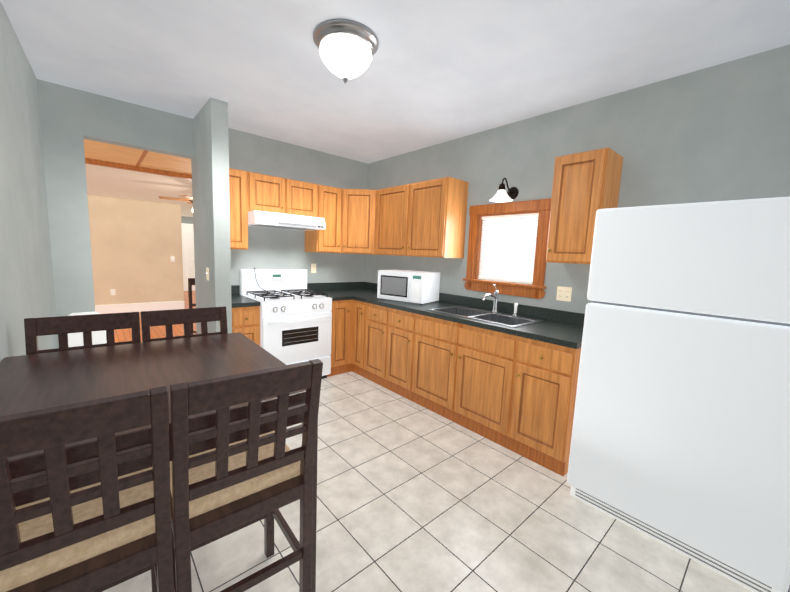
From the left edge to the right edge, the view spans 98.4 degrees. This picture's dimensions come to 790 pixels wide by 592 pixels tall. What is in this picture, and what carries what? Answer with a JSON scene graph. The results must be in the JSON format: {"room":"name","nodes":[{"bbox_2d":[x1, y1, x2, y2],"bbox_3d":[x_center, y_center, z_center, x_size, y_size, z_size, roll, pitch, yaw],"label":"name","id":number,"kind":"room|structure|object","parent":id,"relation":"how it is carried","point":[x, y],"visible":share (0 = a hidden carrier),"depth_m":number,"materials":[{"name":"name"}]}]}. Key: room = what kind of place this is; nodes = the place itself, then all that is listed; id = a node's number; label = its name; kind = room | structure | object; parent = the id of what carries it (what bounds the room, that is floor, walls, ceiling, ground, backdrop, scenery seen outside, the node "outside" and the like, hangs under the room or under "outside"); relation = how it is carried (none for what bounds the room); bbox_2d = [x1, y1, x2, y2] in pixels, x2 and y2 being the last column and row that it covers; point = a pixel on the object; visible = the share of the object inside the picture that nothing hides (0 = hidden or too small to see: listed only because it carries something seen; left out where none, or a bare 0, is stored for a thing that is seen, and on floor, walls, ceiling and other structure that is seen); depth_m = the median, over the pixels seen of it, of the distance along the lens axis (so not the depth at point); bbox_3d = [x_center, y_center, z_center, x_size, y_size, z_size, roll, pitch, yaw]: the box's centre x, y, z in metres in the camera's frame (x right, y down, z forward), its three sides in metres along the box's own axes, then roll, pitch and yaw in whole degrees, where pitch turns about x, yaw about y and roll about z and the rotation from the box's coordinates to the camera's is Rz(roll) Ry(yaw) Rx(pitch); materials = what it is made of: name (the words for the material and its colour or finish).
{"room":"kitchen","nodes":[
{"label":"kitchen","id":0,"kind":"room"},
{"bbox_2d":[0,1,58,361],"bbox_3d":[-1.180,-0.028,0.725,0.130,2.615,5.380,-3,9,-39],"label":"wall","id":1,"kind":"structure","parent":0,"point":[26,282],"depth_m":1.92,"materials":[{"name":"grey paint"}]},
{"bbox_2d":[87,194,178,304],"bbox_3d":[-6.008,-0.765,6.443,3.180,2.300,0.120,-4,9,-41],"label":"wall","id":2,"kind":"structure","parent":0,"point":[136,244],"depth_m":6.93,"materials":[{"name":"paint"}]},
{"bbox_2d":[95,301,184,313],"bbox_3d":[-5.965,0.287,6.551,3.320,0.190,0.025,-4,9,-41],"label":"baseboard","id":3,"kind":"structure","parent":2,"relation":"attached to","point":[133,307],"depth_m":7.09,"materials":[{"name":"white wood"}]},
{"bbox_2d":[84,139,192,216],"bbox_3d":[-4.859,-1.891,6.551,5.400,0.120,8.570,-4,9,-41],"label":"ceiling","id":4,"kind":"structure","parent":0,"point":[112,170],"depth_m":4.34,"materials":[{"name":"beige paint"}]},
{"bbox_2d":[158,195,192,211],"bbox_3d":[-3.020,-1.447,5.241,1.004,0.415,0.967,-4,9,-41],"label":"ceiling fan","id":5,"kind":"object","parent":4,"relation":"hanging from","point":[188,198],"visible":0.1,"depth_m":5.05,"materials":[{"name":"brown wood"}]},
{"bbox_2d":[114,291,196,342],"bbox_3d":[-4.909,0.422,6.785,5.400,0.050,8.700,-4,9,-41],"label":"floor","id":6,"kind":"structure","parent":0,"point":[121,335],"depth_m":5.61,"materials":[{"name":"orange wood"}]},
{"bbox_2d":[188,278,196,334],"bbox_3d":[-2.672,0.225,4.975,0.410,0.960,0.420,6,8,28],"label":"chair","id":7,"kind":"object","parent":6,"relation":"on","point":[191,281],"visible":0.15,"depth_m":4.86,"materials":[{"name":"brown wood"}]},
{"bbox_2d":[175,204,183,300],"bbox_3d":[-5.908,-1.054,8.829,0.100,2.300,3.600,-4,9,-41],"label":"wall","id":8,"kind":"structure","parent":0,"point":[178,229],"depth_m":7.46,"materials":[{"name":"paint"}]},
{"bbox_2d":[181,216,192,223],"bbox_3d":[-6.467,-1.301,10.663,1.500,2.300,0.120,-4,9,-41],"label":"wall","id":9,"kind":"structure","parent":0,"point":[187,220],"depth_m":10.48,"materials":[{"name":"paint"}]},
{"bbox_2d":[181,223,194,290],"bbox_3d":[-6.491,-1.178,10.517,0.980,2.090,0.086,-4,9,-41],"label":"hall door","id":10,"kind":"structure","parent":9,"relation":"in","point":[188,250],"depth_m":10.60,"materials":[{"name":"white wood"}]},
{"bbox_2d":[37,79,367,342],"bbox_3d":[-1.671,-0.419,3.756,3.240,2.615,0.130,-4,9,-41],"label":"wall","id":11,"kind":"structure","parent":0,"point":[71,119],"depth_m":2.98,"materials":[{"name":"grey paint"}]},
{"bbox_2d":[229,168,247,249],"bbox_3d":[-1.640,-0.849,3.388,0.261,0.760,0.355,-4,9,-41],"label":"upper cabinet","id":12,"kind":"object","parent":11,"relation":"attached to","point":[238,190],"visible":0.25,"depth_m":3.31,"materials":[{"name":"brown wood"}]},
{"bbox_2d":[247,171,316,216],"bbox_3d":[-1.247,-1.063,3.702,0.756,0.380,0.355,-4,9,-41],"label":"upper cabinet","id":13,"kind":"object","parent":11,"relation":"attached to","point":[269,193],"visible":0.92,"depth_m":3.56,"materials":[{"name":"brown wood"}]},
{"bbox_2d":[248,210,325,230],"bbox_3d":[-1.205,-0.800,3.674,0.756,0.129,0.512,-4,9,-41],"label":"range hood","id":14,"kind":"object","parent":13,"relation":"attached to","point":[276,220],"visible":0.9,"depth_m":3.48,"materials":[{"name":"white metal"}]},
{"bbox_2d":[311,264,315,272],"bbox_3d":[-1.014,-0.346,4.257,0.070,0.115,0.009,-4,9,-41],"label":"outlet","id":15,"kind":"object","parent":11,"relation":"attached to","point":[313,268],"visible":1,"depth_m":4.25,"materials":[{"name":"beige plastic"}]},
{"bbox_2d":[305,184,340,252],"bbox_3d":[-0.851,-0.902,4.079,0.311,0.760,0.355,-4,9,-41],"label":"upper cabinet","id":16,"kind":"object","parent":11,"relation":"attached to","point":[327,240],"visible":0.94,"depth_m":3.97,"materials":[{"name":"brown wood"}]},
{"bbox_2d":[340,189,376,254],"bbox_3d":[-0.421,-0.910,4.288,0.608,0.760,0.608,-4,9,-41],"label":"upper cabinet","id":17,"kind":"object","parent":11,"relation":"attached to","point":[358,222],"visible":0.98,"depth_m":4.06,"materials":[{"name":"brown wood"}]},
{"bbox_2d":[191,98,231,333],"bbox_3d":[-1.754,-0.361,3.256,0.130,2.615,0.778,-4,9,-41],"label":"wall pillar","id":18,"kind":"structure","parent":0,"point":[210,194],"depth_m":2.98,"materials":[{"name":"grey paint"}]},
{"bbox_2d":[206,268,208,280],"bbox_3d":[-1.713,-0.200,3.108,0.018,0.115,0.070,-4,9,-41],"label":"light switch","id":19,"kind":"object","parent":18,"relation":"attached to","point":[207,273],"visible":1,"depth_m":3.10,"materials":[{"name":"beige plastic"}]},
{"bbox_2d":[0,0,789,163],"bbox_3d":[0.027,-1.445,1.681,3.580,0.060,5.210,-4,9,-41],"label":"ceiling","id":20,"kind":"structure","parent":0,"point":[435,72],"depth_m":2.09,"materials":[{"name":"paint"}]},
{"bbox_2d":[313,19,378,83],"bbox_3d":[-0.284,-1.345,1.966,0.370,0.232,0.370,-4,9,-41],"label":"flush-mount ceiling light","id":21,"kind":"object","parent":20,"relation":"attached to","point":[348,48],"visible":1,"depth_m":1.86,"materials":[{"name":"white glass"}]},
{"bbox_2d":[102,371,789,591],"bbox_3d":[-0.037,1.211,1.957,3.580,0.050,5.080,-4,9,-41],"label":"floor","id":22,"kind":"structure","parent":0,"point":[412,496],"depth_m":1.79,"materials":[{"name":"beige tile"}]},
{"bbox_2d":[24,312,140,354],"bbox_3d":[-1.410,0.643,1.583,0.420,1.057,0.497,-3,9,-39],"label":"chair","id":23,"kind":"object","parent":22,"relation":"on","point":[62,327],"visible":0.15,"depth_m":1.67,"materials":[{"name":"brown wood"}]},
{"bbox_2d":[0,386,173,591],"bbox_3d":[-0.906,0.738,0.973,0.420,1.057,0.497,-3,9,-39],"label":"chair","id":24,"kind":"object","parent":22,"relation":"on","point":[111,529],"visible":1,"depth_m":0.83,"materials":[{"name":"brown wood"}]},
{"bbox_2d":[68,312,106,346],"bbox_3d":[-2.521,0.554,2.795,0.269,0.850,0.276,-4,9,-41],"label":"trash can","id":25,"kind":"object","parent":22,"relation":"on","point":[76,339],"visible":0.02,"depth_m":2.70,"materials":[{"name":"white plastic"}]},
{"bbox_2d":[0,332,317,591],"bbox_3d":[-0.992,0.753,1.418,0.955,0.912,1.040,-3,9,-39],"label":"dining table","id":26,"kind":"object","parent":22,"relation":"on","point":[31,382],"visible":0.46,"depth_m":1.27,"materials":[{"name":"brown wood"}]},
{"bbox_2d":[140,306,227,342],"bbox_3d":[-1.079,0.623,1.853,0.420,1.057,0.497,-3,9,-39],"label":"chair","id":27,"kind":"object","parent":22,"relation":"on","point":[168,319],"visible":0.15,"depth_m":1.95,"materials":[{"name":"brown wood"}]},
{"bbox_2d":[232,306,259,345],"bbox_3d":[-1.593,0.500,3.438,0.261,0.875,0.660,-4,9,-41],"label":"base cabinet","id":28,"kind":"object","parent":22,"relation":"on","point":[246,321],"visible":0.31,"depth_m":3.19,"materials":[{"name":"brown wood"}]},
{"bbox_2d":[231,285,259,307],"bbox_3d":[-1.582,-0.005,3.385,0.260,0.139,0.634,-4,9,-41],"label":"countertop","id":29,"kind":"structure","parent":28,"relation":"on","point":[237,300],"depth_m":3.29,"materials":[{"name":"laminate"}]},
{"bbox_2d":[170,359,322,591],"bbox_3d":[-0.576,0.718,1.242,0.420,1.057,0.497,-3,9,-39],"label":"chair","id":30,"kind":"object","parent":22,"relation":"on","point":[223,488],"visible":0.92,"depth_m":1.06,"materials":[{"name":"brown wood"}]},
{"bbox_2d":[240,269,331,378],"bbox_3d":[-1.172,0.323,3.722,0.764,1.190,0.713,-4,9,-41],"label":"stove","id":31,"kind":"object","parent":22,"relation":"on","point":[295,321],"visible":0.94,"depth_m":3.58,"materials":[{"name":"white metal"}]},
{"bbox_2d":[327,300,349,376],"bbox_3d":[-0.822,0.448,4.114,0.265,0.875,0.660,-4,9,-41],"label":"base cabinet","id":32,"kind":"object","parent":22,"relation":"on","point":[340,311],"visible":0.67,"depth_m":3.90,"materials":[{"name":"brown wood"}]},
{"bbox_2d":[307,283,334,300],"bbox_3d":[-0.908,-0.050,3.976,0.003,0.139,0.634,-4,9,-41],"label":"countertop","id":33,"kind":"structure","parent":32,"relation":"on","point":[330,290],"depth_m":4.27,"materials":[{"name":"laminate"}]},
{"bbox_2d":[348,300,355,372],"bbox_3d":[-0.477,0.425,4.419,0.656,0.875,0.656,-4,9,-41],"label":"base cabinet","id":34,"kind":"object","parent":22,"relation":"on","point":[351,366],"visible":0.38,"depth_m":4.01,"materials":[{"name":"brown wood"}]},
{"bbox_2d":[353,300,366,377],"bbox_3d":[-0.192,0.476,4.095,0.660,0.875,0.212,-4,9,-41],"label":"base cabinet","id":35,"kind":"object","parent":22,"relation":"on","point":[359,334],"visible":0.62,"depth_m":3.89,"materials":[{"name":"brown wood"}]},
{"bbox_2d":[364,303,388,388],"bbox_3d":[0.006,0.511,3.872,0.660,0.875,0.383,-4,9,-41],"label":"base cabinet","id":36,"kind":"object","parent":22,"relation":"on","point":[376,338],"visible":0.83,"depth_m":3.66,"materials":[{"name":"brown wood"}]},
{"bbox_2d":[386,308,415,401],"bbox_3d":[0.262,0.557,3.584,0.660,0.875,0.390,-4,9,-41],"label":"base cabinet","id":37,"kind":"object","parent":22,"relation":"on","point":[400,350],"visible":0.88,"depth_m":3.37,"materials":[{"name":"brown wood"}]},
{"bbox_2d":[412,314,517,448],"bbox_3d":[0.731,0.641,3.055,0.660,0.875,1.030,-4,9,-41],"label":"base cabinet","id":38,"kind":"object","parent":22,"relation":"on","point":[463,375],"visible":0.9,"depth_m":2.78,"materials":[{"name":"brown wood"}]},
{"bbox_2d":[323,282,584,348],"bbox_3d":[0.343,0.064,3.456,0.657,0.139,3.084,-4,9,-41],"label":"countertop","id":39,"kind":"structure","parent":38,"relation":"on","point":[561,328],"depth_m":2.95,"materials":[{"name":"laminate"}]},
{"bbox_2d":[377,270,439,304],"bbox_3d":[0.148,-0.109,3.716,0.560,0.323,0.393,7,8,33],"label":"microwave","id":40,"kind":"object","parent":39,"relation":"on","point":[420,287],"visible":1,"depth_m":3.55,"materials":[{"name":"white plastic"}]},
{"bbox_2d":[427,306,544,326],"bbox_3d":[0.764,0.249,3.001,0.485,0.176,0.880,-4,9,-41],"label":"sink","id":41,"kind":"object","parent":39,"relation":"in","point":[510,320],"visible":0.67,"depth_m":3.02,"materials":[{"name":"silver metal"}]},
{"bbox_2d":[482,284,517,316],"bbox_3d":[0.914,0.035,2.971,0.237,0.266,0.252,-4,9,-41],"label":"faucet","id":42,"kind":"object","parent":39,"relation":"on","point":[495,302],"visible":0.98,"depth_m":3.08,"materials":[{"name":"silver metal"}]},
{"bbox_2d":[509,336,580,475],"bbox_3d":[1.201,0.725,2.525,0.660,0.875,0.392,-4,9,-41],"label":"base cabinet","id":43,"kind":"object","parent":22,"relation":"on","point":[544,394],"visible":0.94,"depth_m":2.30,"materials":[{"name":"brown wood"}]},
{"bbox_2d":[567,197,789,591],"bbox_3d":[1.623,0.398,1.868,0.792,1.718,0.871,-4,9,-41],"label":"refrigerator","id":44,"kind":"object","parent":22,"relation":"on","point":[680,440],"visible":1,"depth_m":1.56,"materials":[{"name":"white metal"}]},
{"bbox_2d":[365,44,789,313],"bbox_3d":[1.268,-0.205,2.979,0.130,2.615,5.210,-4,9,-41],"label":"wall","id":45,"kind":"structure","parent":0,"point":[720,132],"depth_m":2.34,"materials":[{"name":"grey paint"}]},
{"bbox_2d":[375,184,409,255],"bbox_3d":[0.061,-0.848,3.937,0.355,0.760,0.555,-4,9,-41],"label":"upper cabinet","id":46,"kind":"object","parent":45,"relation":"attached to","point":[392,215],"visible":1,"depth_m":3.82,"materials":[{"name":"brown wood"}]},
{"bbox_2d":[407,177,468,257],"bbox_3d":[0.416,-0.784,3.537,0.355,0.760,0.520,-4,9,-41],"label":"upper cabinet","id":47,"kind":"object","parent":45,"relation":"attached to","point":[437,217],"visible":1,"depth_m":3.38,"materials":[{"name":"brown wood"}]},
{"bbox_2d":[489,178,518,201],"bbox_3d":[0.953,-0.927,2.968,0.284,0.199,0.200,-4,9,-41],"label":"wall sconce","id":48,"kind":"object","parent":45,"relation":"attached to","point":[503,195],"visible":1,"depth_m":2.96,"materials":[{"name":"white glass"}]},
{"bbox_2d":[463,198,550,298],"bbox_3d":[1.043,-0.436,3.180,0.180,0.835,0.840,-4,9,-41],"label":"window","id":49,"kind":"structure","parent":45,"relation":"in","point":[541,207],"depth_m":3.08,"materials":[{"name":"brown wood"}]},
{"bbox_2d":[480,218,536,283],"bbox_3d":[1.084,-0.443,3.215,0.048,0.615,0.590,-4,9,-41],"label":"window panel","id":50,"kind":"object","parent":49,"relation":"attached to","point":[508,251],"visible":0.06,"depth_m":3.25,"materials":[{"name":"white glass"}]},
{"bbox_2d":[478,213,538,283],"bbox_3d":[1.042,-0.442,3.178,0.044,0.611,0.582,-4,9,-41],"label":"window shade","id":51,"kind":"object","parent":49,"relation":"attached to","point":[532,225],"visible":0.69,"depth_m":3.16,"materials":[{"name":"white"}]},
{"bbox_2d":[556,286,571,301],"bbox_3d":[1.371,-0.017,2.770,0.009,0.115,0.115,-4,9,-41],"label":"outlet","id":52,"kind":"object","parent":45,"relation":"attached to","point":[564,293],"visible":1,"depth_m":2.77,"materials":[{"name":"beige plastic"}]},
{"bbox_2d":[546,147,622,263],"bbox_3d":[1.357,-0.617,2.477,0.355,0.760,0.345,-4,9,-41],"label":"upper cabinet","id":53,"kind":"object","parent":45,"relation":"attached to","point":[586,186],"visible":0.92,"depth_m":2.37,"materials":[{"name":"brown wood"}]}
]}

